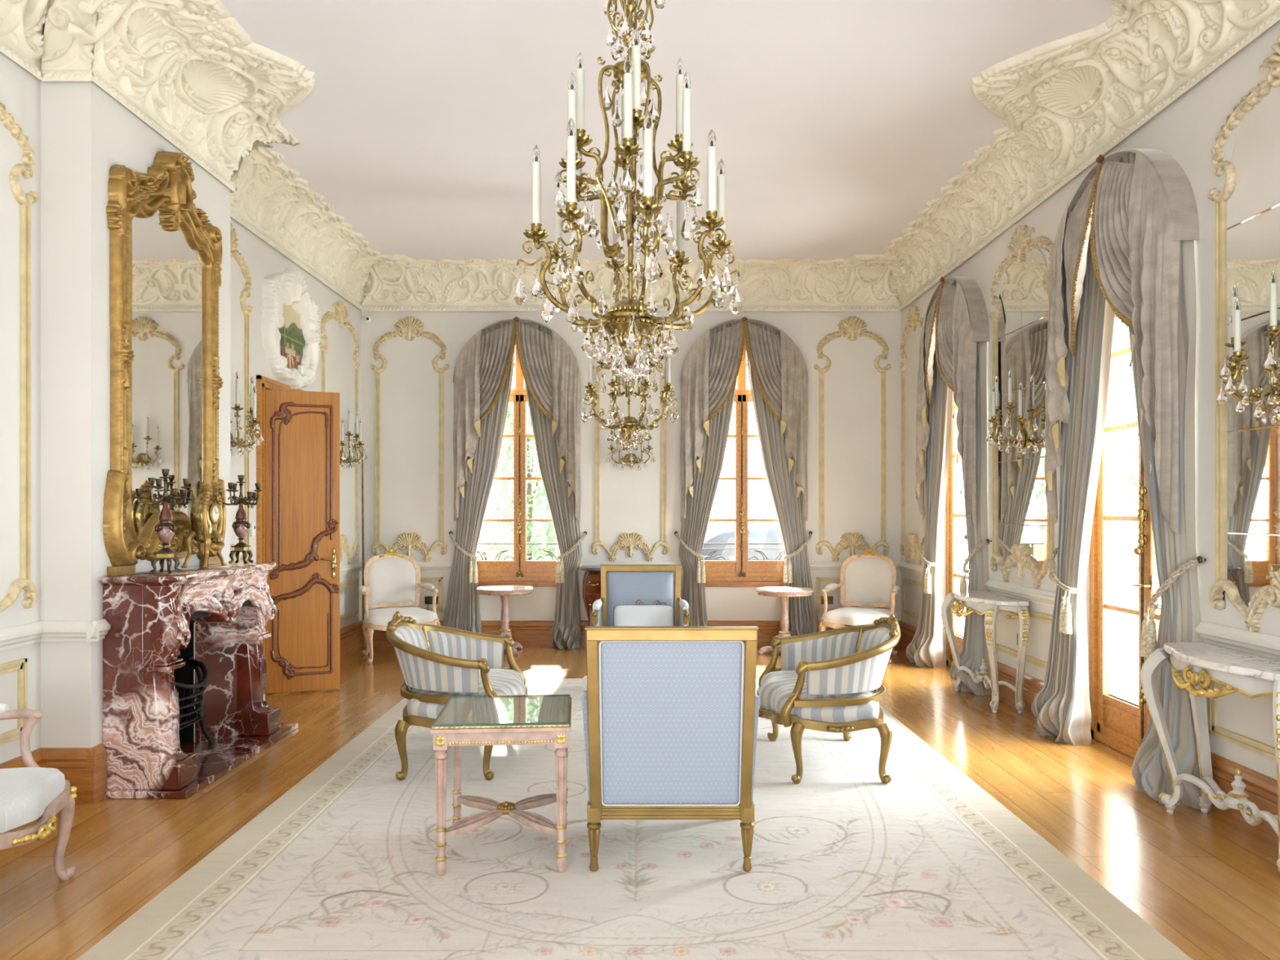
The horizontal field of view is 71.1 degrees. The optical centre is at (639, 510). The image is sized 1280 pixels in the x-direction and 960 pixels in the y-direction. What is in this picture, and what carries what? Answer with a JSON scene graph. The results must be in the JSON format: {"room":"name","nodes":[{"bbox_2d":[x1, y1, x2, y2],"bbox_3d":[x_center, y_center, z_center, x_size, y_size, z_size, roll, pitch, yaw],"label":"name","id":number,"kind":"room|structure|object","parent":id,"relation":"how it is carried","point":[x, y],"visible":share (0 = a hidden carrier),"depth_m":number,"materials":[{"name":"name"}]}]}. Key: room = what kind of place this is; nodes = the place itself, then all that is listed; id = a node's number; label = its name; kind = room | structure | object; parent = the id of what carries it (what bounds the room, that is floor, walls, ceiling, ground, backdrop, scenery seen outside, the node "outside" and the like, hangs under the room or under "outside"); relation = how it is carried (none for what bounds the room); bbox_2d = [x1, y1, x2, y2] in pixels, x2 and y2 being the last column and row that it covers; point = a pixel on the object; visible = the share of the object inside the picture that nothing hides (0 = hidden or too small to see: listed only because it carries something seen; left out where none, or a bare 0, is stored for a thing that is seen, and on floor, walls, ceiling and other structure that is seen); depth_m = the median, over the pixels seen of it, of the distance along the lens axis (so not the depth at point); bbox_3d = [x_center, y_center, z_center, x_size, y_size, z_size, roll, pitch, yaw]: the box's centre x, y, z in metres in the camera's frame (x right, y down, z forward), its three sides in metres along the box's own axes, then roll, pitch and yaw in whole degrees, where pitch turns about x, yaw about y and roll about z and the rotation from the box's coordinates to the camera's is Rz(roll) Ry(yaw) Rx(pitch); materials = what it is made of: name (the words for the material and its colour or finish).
{"room":"historic interior","nodes":[
{"label":"historic interior","id":0,"kind":"room"},
{"bbox_2d":[40,23,230,747],"bbox_3d":[-2.855,-0.559,5.195,0.270,4.019,1.510,0,0,0],"label":"wall","id":1,"kind":"structure","parent":0,"point":[86,131],"depth_m":4.44,"materials":[{"name":"paint"}]},
{"bbox_2d":[40,747,97,804],"bbox_3d":[-2.830,1.314,4.423,0.280,0.272,0.034,0,0,0],"label":"baseboard","id":2,"kind":"structure","parent":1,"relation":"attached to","point":[72,762],"depth_m":4.41,"materials":[{"name":"brown wood"}]},
{"bbox_2d":[40,0,98,81],"bbox_3d":[-2.644,-2.345,4.222,0.292,0.461,0.724,0,0,-34],"label":"trim","id":3,"kind":"structure","parent":1,"relation":"attached to","point":[64,58],"depth_m":4.41,"materials":[{"name":"paint"}]},
{"bbox_2d":[41,621,98,641],"bbox_3d":[-2.825,0.600,4.419,0.290,0.100,0.042,0,0,0],"label":"trim","id":4,"kind":"structure","parent":1,"relation":"attached to","point":[53,631],"depth_m":4.41,"materials":[{"name":"white paint"}]},
{"bbox_2d":[87,743,107,804],"bbox_3d":[-2.703,1.314,5.196,0.034,0.272,1.572,0,0,0],"label":"baseboard","id":5,"kind":"structure","parent":1,"relation":"attached to","point":[100,772],"depth_m":4.46,"materials":[{"name":"brown wood"}]},
{"bbox_2d":[67,0,253,108],"bbox_3d":[-2.416,-2.417,4.659,0.597,0.311,0.878,0,0,0],"label":"trim","id":6,"kind":"structure","parent":1,"relation":"attached to","point":[198,17],"depth_m":4.60,"materials":[{"name":"paint"}]},
{"bbox_2d":[173,622,194,742],"bbox_3d":[-2.845,1.050,5.165,0.250,0.800,0.600,0,0,0],"label":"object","id":7,"kind":"structure","parent":1,"relation":"attached to","point":[185,674],"depth_m":5.45,"materials":[{"name":"black metal"}]},
{"bbox_2d":[91,0,299,192],"bbox_3d":[-2.479,-2.345,5.195,0.482,0.461,2.170,0,0,0],"label":"trim","id":8,"kind":"structure","parent":1,"relation":"attached to","point":[188,129],"depth_m":5.19,"materials":[{"name":"paint"}]},
{"bbox_2d":[120,17,315,164],"bbox_3d":[-2.314,-2.417,5.269,0.802,0.311,1.333,0,0,0],"label":"trim","id":9,"kind":"structure","parent":1,"relation":"attached to","point":[270,83],"depth_m":5.23,"materials":[{"name":"paint"}]},
{"bbox_2d":[0,51,361,764],"bbox_3d":[-3.095,-0.560,3.575,0.250,4.020,11.950,0,0,0],"label":"wall","id":10,"kind":"structure","parent":0,"point":[20,90],"depth_m":4.41,"materials":[{"name":"paint"}]},
{"bbox_2d":[0,658,26,745],"bbox_3d":[-2.962,0.900,3.610,0.017,0.370,1.420,0,0,0],"label":"trim","id":11,"kind":"structure","parent":10,"relation":"attached to","point":[20,665],"depth_m":4.28,"materials":[{"name":"beige paint"}]},
{"bbox_2d":[0,102,39,612],"bbox_3d":[-2.950,-0.754,3.720,0.040,2.621,1.363,0,0,0],"label":"trim","id":12,"kind":"structure","parent":10,"relation":"attached to","point":[24,582],"depth_m":4.30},
{"bbox_2d":[0,621,43,650],"bbox_3d":[-2.949,0.600,1.020,0.042,0.100,6.840,0,0,0],"label":"trim","id":13,"kind":"structure","parent":10,"relation":"attached to","point":[12,637],"depth_m":4.26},
{"bbox_2d":[0,0,48,80],"bbox_3d":[-2.729,-2.345,3.420,0.482,0.461,2.039,0,0,0],"label":"trim","id":14,"kind":"structure","parent":10,"relation":"attached to","point":[21,21],"depth_m":4.28,"materials":[{"name":"paint"}]},
{"bbox_2d":[230,222,253,561],"bbox_3d":[-2.950,-0.754,6.420,0.040,2.621,0.826,0,0,0],"label":"trim","id":15,"kind":"structure","parent":10,"relation":"attached to","point":[245,293],"depth_m":6.72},
{"bbox_2d":[230,371,264,457],"bbox_3d":[-2.850,-0.684,6.438,0.269,0.593,0.498,0,0,16],"label":"wall sconce","id":16,"kind":"object","parent":10,"relation":"attached to","point":[253,421],"visible":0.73,"depth_m":6.43,"materials":[{"name":"gold metal"}]},
{"bbox_2d":[256,374,303,657],"bbox_3d":[-2.953,0.203,7.570,0.035,2.495,1.270,0,0,0],"label":"trim","id":17,"kind":"structure","parent":10,"relation":"attached to","point":[263,383],"depth_m":6.96,"materials":[{"name":"brown wood"}]},
{"bbox_2d":[261,268,320,389],"bbox_3d":[-2.903,-1.531,7.570,0.132,1.022,1.094,0,0,0],"label":"cartouche","id":18,"kind":"object","parent":10,"relation":"attached to","point":[290,335],"visible":1,"depth_m":7.50,"materials":[{"name":"white paint"}]},
{"bbox_2d":[278,305,305,370],"bbox_3d":[-2.957,-1.445,7.570,0.001,0.650,0.690,0,0,0],"label":"landscape painting","id":19,"kind":"object","parent":18,"relation":"attached to","point":[292,342],"depth_m":7.61},
{"bbox_2d":[265,389,339,693],"bbox_3d":[-2.674,0.246,7.101,0.563,2.383,0.098,0,0,-21],"label":"door","id":20,"kind":"structure","parent":10,"relation":"in","point":[302,428],"depth_m":7.11,"materials":[{"name":"brown wood"}]},
{"bbox_2d":[230,144,380,311],"bbox_3d":[-2.729,-2.345,7.749,0.482,0.461,3.596,0,0,0],"label":"trim","id":21,"kind":"structure","parent":10,"relation":"attached to","point":[279,206],"depth_m":7.49,"materials":[{"name":"paint"}]},
{"bbox_2d":[319,301,359,564],"bbox_3d":[-2.950,-0.754,8.870,0.040,2.621,1.146,0,0,0],"label":"trim","id":22,"kind":"structure","parent":10,"relation":"attached to","point":[340,313],"depth_m":8.99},
{"bbox_2d":[339,620,362,657],"bbox_3d":[-2.953,1.314,8.875,0.034,0.272,1.350,0,0,0],"label":"baseboard","id":23,"kind":"structure","parent":10,"relation":"attached to","point":[350,636],"depth_m":9.12,"materials":[{"name":"brown wood"}]},
{"bbox_2d":[339,408,366,469],"bbox_3d":[-2.850,-0.704,8.868,0.269,0.593,0.498,0,0,16],"label":"wall sconce","id":24,"kind":"object","parent":10,"relation":"attached to","point":[342,456],"visible":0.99,"depth_m":8.86,"materials":[{"name":"gold metal"}]},
{"bbox_2d":[361,300,901,620],"bbox_3d":[-0.095,-0.560,9.710,6.350,4.020,0.320,0,0,0],"label":"wall","id":25,"kind":"structure","parent":0,"point":[630,500],"depth_m":9.55,"materials":[{"name":"paint"}]},
{"bbox_2d":[362,254,425,297],"bbox_3d":[-2.621,-2.420,9.275,0.719,0.304,0.537,0,0,0],"label":"trim","id":26,"kind":"structure","parent":25,"relation":"attached to","point":[388,264],"depth_m":9.38,"materials":[{"name":"paint"}]},
{"bbox_2d":[369,315,448,561],"bbox_3d":[-2.455,-0.754,9.530,0.845,2.621,0.040,0,0,0],"label":"trim","id":27,"kind":"structure","parent":25,"relation":"attached to","point":[410,325],"depth_m":9.54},
{"bbox_2d":[453,316,581,520],"bbox_3d":[-1.296,-0.957,9.425,1.347,2.153,0.250,0,0,0],"label":"swag valance","id":28,"kind":"object","parent":25,"relation":"attached to","point":[550,368],"visible":1,"depth_m":9.38,"materials":[{"name":"fabric"}]},
{"bbox_2d":[443,321,515,633],"bbox_3d":[-1.709,-0.271,9.413,0.800,3.438,0.282,0,0,0],"label":"curtain","id":29,"kind":"object","parent":28,"relation":"hanging from","point":[462,611],"visible":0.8,"depth_m":9.46,"materials":[{"name":"grey fabric"}]},
{"bbox_2d":[522,322,586,648],"bbox_3d":[-0.921,-0.271,9.411,0.729,3.438,0.284,0,0,0],"label":"curtain","id":30,"kind":"object","parent":28,"relation":"hanging from","point":[566,632],"visible":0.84,"depth_m":9.46,"materials":[{"name":"grey fabric"}]},
{"bbox_2d":[475,342,559,586],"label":"window","id":31,"kind":"structure","parent":25,"relation":"in","point":[519,571],"depth_m":9.66,"materials":[{"name":"brown wood"}]},
{"bbox_2d":[605,413,654,470],"bbox_3d":[-0.099,-0.719,9.438,0.480,0.593,0.272,0,0,22],"label":"wall sconce","id":32,"kind":"object","parent":25,"relation":"attached to","point":[630,460],"visible":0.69,"depth_m":9.45,"materials":[{"name":"gold metal"}]},
{"bbox_2d":[361,258,900,311],"bbox_3d":[-0.096,-2.345,9.309,5.748,0.461,0.482,0,0,0],"label":"trim","id":33,"kind":"structure","parent":25,"relation":"attached to","point":[472,284],"depth_m":9.51,"materials":[{"name":"paint"}]},
{"bbox_2d":[361,620,900,646],"bbox_3d":[-0.095,1.314,9.533,5.750,0.272,0.034,0,0,0],"label":"baseboard","id":34,"kind":"structure","parent":25,"relation":"attached to","point":[526,633],"depth_m":9.52,"materials":[{"name":"brown wood"}]},
{"bbox_2d":[591,337,671,561],"bbox_3d":[-0.100,-0.754,9.530,0.877,2.621,0.040,0,0,0],"label":"trim","id":35,"kind":"structure","parent":25,"relation":"attached to","point":[630,540],"depth_m":9.53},
{"bbox_2d":[364,561,900,571],"bbox_3d":[-0.095,0.600,9.529,5.750,0.100,0.042,0,0,0],"label":"trim","id":36,"kind":"structure","parent":25,"relation":"attached to","point":[424,566],"depth_m":9.52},
{"bbox_2d":[702,339,784,586],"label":"window","id":37,"kind":"structure","parent":25,"relation":"in","point":[741,571],"depth_m":9.66,"materials":[{"name":"brown wood"}]},
{"bbox_2d":[680,316,808,520],"bbox_3d":[1.098,-0.957,9.425,1.347,2.153,0.250,0,0,0],"label":"swag valance","id":38,"kind":"object","parent":25,"relation":"attached to","point":[710,369],"visible":1,"depth_m":9.39,"materials":[{"name":"fabric"}]},
{"bbox_2d":[674,321,738,626],"bbox_3d":[0.722,-0.271,9.410,0.726,3.438,0.284,0,0,0],"label":"curtain","id":39,"kind":"object","parent":38,"relation":"hanging from","point":[694,526],"visible":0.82,"depth_m":9.46,"materials":[{"name":"grey fabric"}]},
{"bbox_2d":[745,321,819,636],"bbox_3d":[1.521,-0.271,9.412,0.830,3.438,0.286,0,0,0],"label":"curtain","id":40,"kind":"object","parent":38,"relation":"hanging from","point":[802,614],"visible":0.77,"depth_m":9.46,"materials":[{"name":"grey fabric"}]},
{"bbox_2d":[813,315,891,561],"bbox_3d":[2.265,-0.754,9.530,0.826,2.621,0.040,0,0,0],"label":"trim","id":41,"kind":"structure","parent":25,"relation":"attached to","point":[851,325],"depth_m":9.53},
{"bbox_2d":[836,254,898,297],"bbox_3d":[2.419,-2.420,9.275,0.719,0.304,0.537,0,0,0],"label":"trim","id":42,"kind":"structure","parent":25,"relation":"attached to","point":[873,262],"depth_m":9.38,"materials":[{"name":"paint"}]},
{"bbox_2d":[0,646,1279,959],"bbox_3d":[-1.020,1.510,3.600,8.300,0.120,12.600,0,0,0],"label":"floor","id":43,"kind":"structure","parent":0,"point":[1206,882],"depth_m":4.15,"materials":[{"name":"brown wood"}]},
{"bbox_2d":[0,703,76,880],"bbox_3d":[-2.493,0.925,3.171,0.766,1.054,0.724,0,0,-7],"label":"fauteuil","id":44,"kind":"object","parent":43,"relation":"on","point":[29,793],"visible":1,"depth_m":3.34,"materials":[{"name":"fabric"}]},
{"bbox_2d":[104,722,297,798],"bbox_3d":[-2.607,1.432,5.230,0.665,0.034,1.470,0,0,0],"label":"hearth slab","id":45,"kind":"object","parent":43,"relation":"on","point":[215,761],"visible":0.37,"depth_m":5.13,"materials":[{"name":"red stone"}]},
{"bbox_2d":[98,561,280,790],"bbox_3d":[-2.507,0.875,5.165,0.424,1.077,1.334,0,0,0],"label":"fireplace","id":46,"kind":"object","parent":45,"relation":"on","point":[230,606],"visible":0.99,"depth_m":4.59,"materials":[{"name":"red stone"}]},
{"bbox_2d":[133,468,191,573],"bbox_3d":[-2.523,0.058,4.753,0.265,0.552,0.269,0,0,0],"label":"candelabrum","id":47,"kind":"object","parent":46,"relation":"on","point":[165,530],"visible":1,"depth_m":4.72,"materials":[{"name":"brown metal"}]},
{"bbox_2d":[102,151,226,576],"bbox_3d":[-2.656,-0.854,5.141,0.126,2.381,1.214,0,0,0],"label":"mirror","id":48,"kind":"object","parent":46,"relation":"on","point":[166,258],"visible":0.86,"depth_m":5.02,"materials":[{"name":"gold mirror"}]},
{"bbox_2d":[132,210,206,541],"bbox_3d":[-2.697,-0.756,5.140,0.001,1.890,0.886,0,0,0],"label":"mirror glass","id":49,"kind":"object","parent":48,"relation":"attached to","point":[169,276],"depth_m":5.11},
{"bbox_2d":[98,561,276,585],"bbox_3d":[-2.507,0.358,5.165,0.424,0.043,1.334,0,0,0],"label":"mantel shelf","id":50,"kind":"object","parent":46,"relation":"attached to","point":[192,575],"depth_m":4.88,"materials":[{"name":"red stone"}]},
{"bbox_2d":[181,480,226,568],"bbox_3d":[-2.514,0.076,5.200,0.175,0.511,0.263,0,0,0],"label":"mantel clock","id":51,"kind":"object","parent":46,"relation":"on","point":[206,514],"visible":1,"depth_m":5.14,"materials":[{"name":"gold metal"}]},
{"bbox_2d":[217,475,262,564],"bbox_3d":[-2.493,0.058,5.583,0.265,0.552,0.269,0,0,0],"label":"candelabrum","id":52,"kind":"object","parent":46,"relation":"on","point":[241,526],"visible":0.96,"depth_m":5.55,"materials":[{"name":"brown metal"}]},
{"bbox_2d":[174,655,215,746],"bbox_3d":[-2.697,1.152,5.165,0.325,0.535,0.579,0,0,0],"label":"grate","id":53,"kind":"object","parent":45,"relation":"on","point":[188,718],"visible":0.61,"depth_m":5.26,"materials":[{"name":"metal"}]},
{"bbox_2d":[177,679,207,729],"bbox_3d":[-2.723,1.099,5.165,0.274,0.290,0.480,0,0,0],"label":"basket","id":54,"kind":"object","parent":53,"relation":"on","point":[188,718],"depth_m":5.21,"materials":[{"name":"metal"}]},
{"bbox_2d":[360,548,440,663],"bbox_3d":[-2.397,0.925,8.874,0.724,1.054,0.765,0,0,-27],"label":"fauteuil","id":55,"kind":"object","parent":43,"relation":"on","point":[392,580],"visible":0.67,"depth_m":9.04,"materials":[{"name":"fabric"}]},
{"bbox_2d":[476,585,533,655],"bbox_3d":[-1.380,1.119,9.160,0.572,0.658,0.572,0,0,28],"label":"pedestal table","id":56,"kind":"object","parent":43,"relation":"on","point":[504,592],"visible":0.85,"depth_m":9.11,"materials":[{"name":"stone"}]},
{"bbox_2d":[581,565,675,626],"bbox_3d":[-0.115,1.024,9.277,1.004,0.873,0.475,0,0,0],"label":"commode","id":57,"kind":"object","parent":43,"relation":"on","point":[592,577],"visible":0.16,"depth_m":9.17,"materials":[{"name":"brown wood"}]},
{"bbox_2d":[76,678,1192,959],"bbox_3d":[-0.017,1.443,5.037,3.586,0.012,5.234,0,0,0],"label":"rug","id":58,"kind":"object","parent":43,"relation":"on","point":[847,864],"visible":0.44,"depth_m":3.47,"materials":[{"name":"beige fabric"}]},
{"bbox_2d":[386,610,528,780],"bbox_3d":[-1.030,1.014,5.211,0.854,0.847,0.979,0,0,0],"label":"tub chair","id":59,"kind":"object","parent":58,"relation":"on","point":[437,663],"visible":0.78,"depth_m":4.86,"materials":[{"name":"fabric"}]},
{"bbox_2d":[430,694,571,875],"bbox_3d":[-0.565,1.136,3.785,0.548,0.597,0.548,0,0,-4],"label":"side table","id":60,"kind":"object","parent":58,"relation":"on","point":[542,719],"visible":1,"depth_m":3.57,"materials":[{"name":"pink wood"}]},
{"bbox_2d":[591,564,689,675],"bbox_3d":[0.005,0.944,7.068,0.754,0.982,0.757,0,0,0],"label":"armchair","id":61,"kind":"object","parent":58,"relation":"on","point":[621,584],"visible":0.35,"depth_m":7.35,"materials":[{"name":"fabric"}]},
{"bbox_2d":[613,599,675,626],"bbox_3d":[0.030,0.846,7.060,0.488,0.281,0.138,0,0,2],"label":"cushion","id":62,"kind":"object","parent":61,"relation":"on","point":[655,614],"visible":0.68,"depth_m":7.01,"materials":[{"name":"fabric"}]},
{"bbox_2d":[581,626,759,871],"bbox_3d":[0.122,0.944,3.822,0.754,0.982,0.757,0,0,0],"label":"armchair","id":63,"kind":"object","parent":58,"relation":"on","point":[670,713],"visible":1,"depth_m":3.52,"materials":[{"name":"fabric"}]},
{"bbox_2d":[756,613,900,783],"bbox_3d":[1.050,1.014,5.150,0.846,0.847,0.975,0,0,0],"label":"tub chair","id":64,"kind":"object","parent":58,"relation":"on","point":[828,681],"visible":0.97,"depth_m":4.76,"materials":[{"name":"fabric"}]},
{"bbox_2d":[755,586,813,654],"bbox_3d":[1.452,1.119,9.000,0.572,0.658,0.572,0,0,2],"label":"pedestal table","id":65,"kind":"object","parent":43,"relation":"on","point":[784,593],"visible":0.84,"depth_m":8.96,"materials":[{"name":"beige stone"}]},
{"bbox_2d":[818,548,899,663],"bbox_3d":[2.197,0.925,8.874,0.724,1.054,0.765,0,0,27],"label":"fauteuil","id":66,"kind":"object","parent":43,"relation":"on","point":[868,580],"visible":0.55,"depth_m":9.05,"materials":[{"name":"fabric"}]},
{"bbox_2d":[940,589,1029,713],"bbox_3d":[2.571,1.047,6.790,0.351,0.806,1.000,0,0,0],"label":"console table","id":67,"kind":"object","parent":43,"relation":"on","point":[981,602],"visible":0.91,"depth_m":6.41,"materials":[{"name":"white wood"}]},
{"bbox_2d":[1139,642,1279,871],"bbox_3d":[2.572,1.047,3.900,0.349,0.806,1.000,0,0,0],"label":"console table","id":68,"kind":"object","parent":43,"relation":"on","point":[1253,676],"visible":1,"depth_m":3.97,"materials":[{"name":"white wood"}]},
{"bbox_2d":[219,0,1126,262],"bbox_3d":[-1.020,-2.645,3.600,8.300,0.150,12.600,0,0,0],"label":"ceiling","id":69,"kind":"structure","parent":0,"point":[834,123],"depth_m":5.68,"materials":[{"name":"paint"}]},
{"bbox_2d":[513,0,742,382],"bbox_3d":[-0.035,-1.518,3.300,0.793,2.100,0.794,0,0,-33],"label":"chandelier","id":70,"kind":"object","parent":69,"relation":"hanging from","point":[630,323],"visible":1,"depth_m":3.23,"materials":[{"name":"gold metal"}]},
{"bbox_2d":[580,264,678,453],"bbox_3d":[-0.090,-1.518,7.410,0.794,2.100,0.793,0,0,43],"label":"chandelier","id":71,"kind":"object","parent":69,"relation":"hanging from","point":[628,427],"visible":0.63,"depth_m":7.33,"materials":[{"name":"gold metal"}]},
{"bbox_2d":[901,19,1279,780],"bbox_3d":[2.940,-0.560,3.575,0.320,4.020,11.950,0,0,0],"label":"wall","id":72,"kind":"structure","parent":0,"point":[1187,129],"depth_m":4.74,"materials":[{"name":"paint"}]},
{"bbox_2d":[899,305,926,565],"bbox_3d":[2.760,-0.754,9.070,0.040,2.621,0.883,0,0,0],"label":"trim","id":73,"kind":"structure","parent":72,"relation":"attached to","point":[913,546],"depth_m":9.24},
{"bbox_2d":[915,275,989,524],"bbox_3d":[2.655,-0.957,7.800,0.250,2.153,1.346,0,0,0],"label":"swag valance","id":74,"kind":"object","parent":72,"relation":"attached to","point":[947,328],"visible":1,"depth_m":7.37,"materials":[{"name":"fabric"}]},
{"bbox_2d":[905,282,953,667],"bbox_3d":[2.637,-0.271,8.221,0.295,3.438,0.817,0,0,0],"label":"curtain","id":75,"kind":"object","parent":74,"relation":"hanging from","point":[925,649],"visible":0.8,"depth_m":8.22,"materials":[{"name":"grey fabric"}]},
{"bbox_2d":[949,280,991,695],"bbox_3d":[2.642,-0.271,7.387,0.284,3.438,0.803,0,0,0],"label":"curtain","id":76,"kind":"object","parent":74,"relation":"hanging from","point":[974,649],"visible":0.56,"depth_m":7.15,"materials":[{"name":"grey fabric"}]},
{"bbox_2d":[946,393,969,666],"bbox_3d":[2.930,-0.215,7.800,0.300,3.320,1.210,0,0,0],"label":"window","id":77,"kind":"structure","parent":72,"relation":"in","point":[953,575],"depth_m":8.28,"materials":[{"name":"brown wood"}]},
{"bbox_2d":[991,661,1044,719],"bbox_3d":[2.763,1.314,6.460,0.034,0.272,1.440,0,0,0],"label":"baseboard","id":78,"kind":"structure","parent":72,"relation":"attached to","point":[1033,686],"depth_m":6.58,"materials":[{"name":"brown wood"}]},
{"bbox_2d":[985,579,1055,607],"bbox_3d":[2.759,0.600,6.460,0.042,0.100,1.440,0,0,0],"label":"trim","id":79,"kind":"structure","parent":72,"relation":"attached to","point":[1042,597],"depth_m":6.45,"materials":[{"name":"white wood"}]},
{"bbox_2d":[989,225,1056,589],"bbox_3d":[2.760,-0.754,6.520,0.040,2.621,1.126,0,0,0],"label":"mirror panel","id":80,"kind":"object","parent":72,"relation":"attached to","point":[1019,486],"visible":0.94,"depth_m":6.48,"materials":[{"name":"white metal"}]},
{"bbox_2d":[985,369,1026,454],"bbox_3d":[2.642,-0.704,6.520,0.262,0.593,0.519,0,0,0],"label":"wall sconce","id":81,"kind":"object","parent":80,"relation":"attached to","point":[1019,441],"visible":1,"depth_m":6.50,"materials":[{"name":"gold metal"}]},
{"bbox_2d":[995,609,1053,669],"bbox_3d":[2.772,0.900,6.510,0.017,0.370,1.060,0,0,0],"label":"trim","id":82,"kind":"structure","parent":72,"relation":"attached to","point":[1037,615],"depth_m":6.30,"materials":[{"name":"beige paint"}]},
{"bbox_2d":[969,21,1166,167],"bbox_3d":[2.374,-2.417,5.339,0.802,0.311,1.333,0,0,0],"label":"trim","id":83,"kind":"structure","parent":72,"relation":"attached to","point":[1011,89],"depth_m":5.22,"materials":[{"name":"paint"}]},
{"bbox_2d":[881,0,1279,311],"bbox_3d":[2.539,-2.345,5.873,0.482,0.461,7.346,0,0,0],"label":"trim","id":84,"kind":"structure","parent":72,"relation":"attached to","point":[1015,175],"depth_m":5.98,"materials":[{"name":"paint"}]},
{"bbox_2d":[1044,148,1199,533],"bbox_3d":[2.657,-0.957,5.120,0.246,2.153,1.347,0,0,0],"label":"swag valance","id":85,"kind":"object","parent":72,"relation":"attached to","point":[1136,216],"visible":1,"depth_m":4.69,"materials":[{"name":"fabric"}]},
{"bbox_2d":[1031,232,1115,745],"bbox_3d":[2.646,-0.271,5.549,0.278,3.438,0.834,0,0,0],"label":"curtain","id":86,"kind":"object","parent":85,"relation":"hanging from","point":[1061,708],"visible":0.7,"depth_m":5.53,"materials":[{"name":"grey fabric"}]},
{"bbox_2d":[1119,151,1211,810],"bbox_3d":[2.640,-0.271,4.699,0.289,3.438,0.815,0,0,0],"label":"curtain","id":87,"kind":"object","parent":85,"relation":"hanging from","point":[1177,562],"visible":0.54,"depth_m":4.48,"materials":[{"name":"grey fabric"}]},
{"bbox_2d":[1089,315,1160,759],"bbox_3d":[2.930,-0.215,5.120,0.300,3.320,1.210,0,0,0],"label":"french door","id":88,"kind":"structure","parent":72,"relation":"in","point":[1118,723],"depth_m":5.59,"materials":[{"name":"brown wood"}]},
{"bbox_2d":[1111,0,1220,62],"bbox_3d":[2.476,-2.417,4.149,0.597,0.311,0.878,0,0,0],"label":"trim","id":89,"kind":"structure","parent":72,"relation":"attached to","point":[1167,11],"depth_m":4.43,"materials":[{"name":"paint"}]},
{"bbox_2d":[1195,621,1279,660],"bbox_3d":[2.759,0.600,1.050,0.042,0.100,6.900,0,0,0],"label":"trim","id":90,"kind":"structure","parent":72,"relation":"attached to","point":[1264,645],"depth_m":4.11,"materials":[{"name":"white paint"}]},
{"bbox_2d":[1208,680,1275,759],"bbox_3d":[2.772,0.900,3.730,0.017,0.370,1.260,0,0,0],"label":"trim","id":91,"kind":"structure","parent":72,"relation":"attached to","point":[1263,748],"depth_m":4.21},
{"bbox_2d":[1207,35,1279,631],"bbox_3d":[2.760,-0.754,3.780,0.040,2.621,1.165,0,0,0],"label":"mirror panel","id":92,"kind":"object","parent":72,"relation":"attached to","point":[1247,252],"visible":1,"depth_m":4.08,"materials":[{"name":"white"}]},
{"bbox_2d":[1216,270,1279,417],"bbox_3d":[2.642,-0.704,3.860,0.262,0.593,0.519,0,0,0],"label":"wall sconce","id":93,"kind":"object","parent":92,"relation":"attached to","point":[1236,356],"visible":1,"depth_m":3.85,"materials":[{"name":"gold metal"}]},
{"bbox_2d":[1210,751,1278,846],"bbox_3d":[2.763,1.314,1.050,0.034,0.272,6.900,0,0,0],"label":"baseboard","id":94,"kind":"structure","parent":72,"relation":"attached to","point":[1261,789],"depth_m":4.04,"materials":[{"name":"brown wood"}]},
{"label":"outside","id":95,"kind":"structure","parent":0,"visible":0},
{"bbox_2d":[476,536,1138,653],"bbox_3d":[5.000,1.775,34.940,70.000,0.050,50.120,0,0,0],"label":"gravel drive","id":96,"kind":"structure","parent":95,"point":[1131,600],"depth_m":16.75,"materials":[{"name":"white gravel"}]},
{"bbox_2d":[476,523,529,559],"bbox_3d":[-2.147,0.966,12.670,2.138,1.578,2.235,0,0,0],"label":"shrub","id":97,"kind":"object","parent":96,"relation":"on","point":[491,534],"visible":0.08,"depth_m":12.47,"materials":[{"name":"green plant"}]},
{"bbox_2d":[486,384,559,559],"bbox_3d":[-1.932,-0.236,15.514,1.456,3.975,1.485,0,0,0],"label":"window glass","id":98,"kind":"object","parent":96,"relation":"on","point":[500,492],"visible":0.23,"depth_m":15.21,"materials":[{"name":"clear glass"}]},
{"bbox_2d":[555,507,778,551],"bbox_3d":[2.622,0.840,31.166,11.529,1.876,11.906,0,0,0],"label":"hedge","id":99,"kind":"object","parent":96,"relation":"on","point":[716,515],"visible":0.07,"depth_m":29.56,"materials":[{"name":"green plant"}]},
{"bbox_2d":[701,525,785,559],"bbox_3d":[2.048,1.013,15.200,4.446,1.475,1.840,0,0,0],"label":"car","id":100,"kind":"object","parent":96,"relation":"on","point":[756,534],"visible":0.03,"depth_m":14.40,"materials":[{"name":"paint"}]},
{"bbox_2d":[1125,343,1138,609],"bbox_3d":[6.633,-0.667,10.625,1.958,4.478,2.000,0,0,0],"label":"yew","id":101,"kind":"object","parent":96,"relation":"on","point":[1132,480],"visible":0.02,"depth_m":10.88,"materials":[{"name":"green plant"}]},
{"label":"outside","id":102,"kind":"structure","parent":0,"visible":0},
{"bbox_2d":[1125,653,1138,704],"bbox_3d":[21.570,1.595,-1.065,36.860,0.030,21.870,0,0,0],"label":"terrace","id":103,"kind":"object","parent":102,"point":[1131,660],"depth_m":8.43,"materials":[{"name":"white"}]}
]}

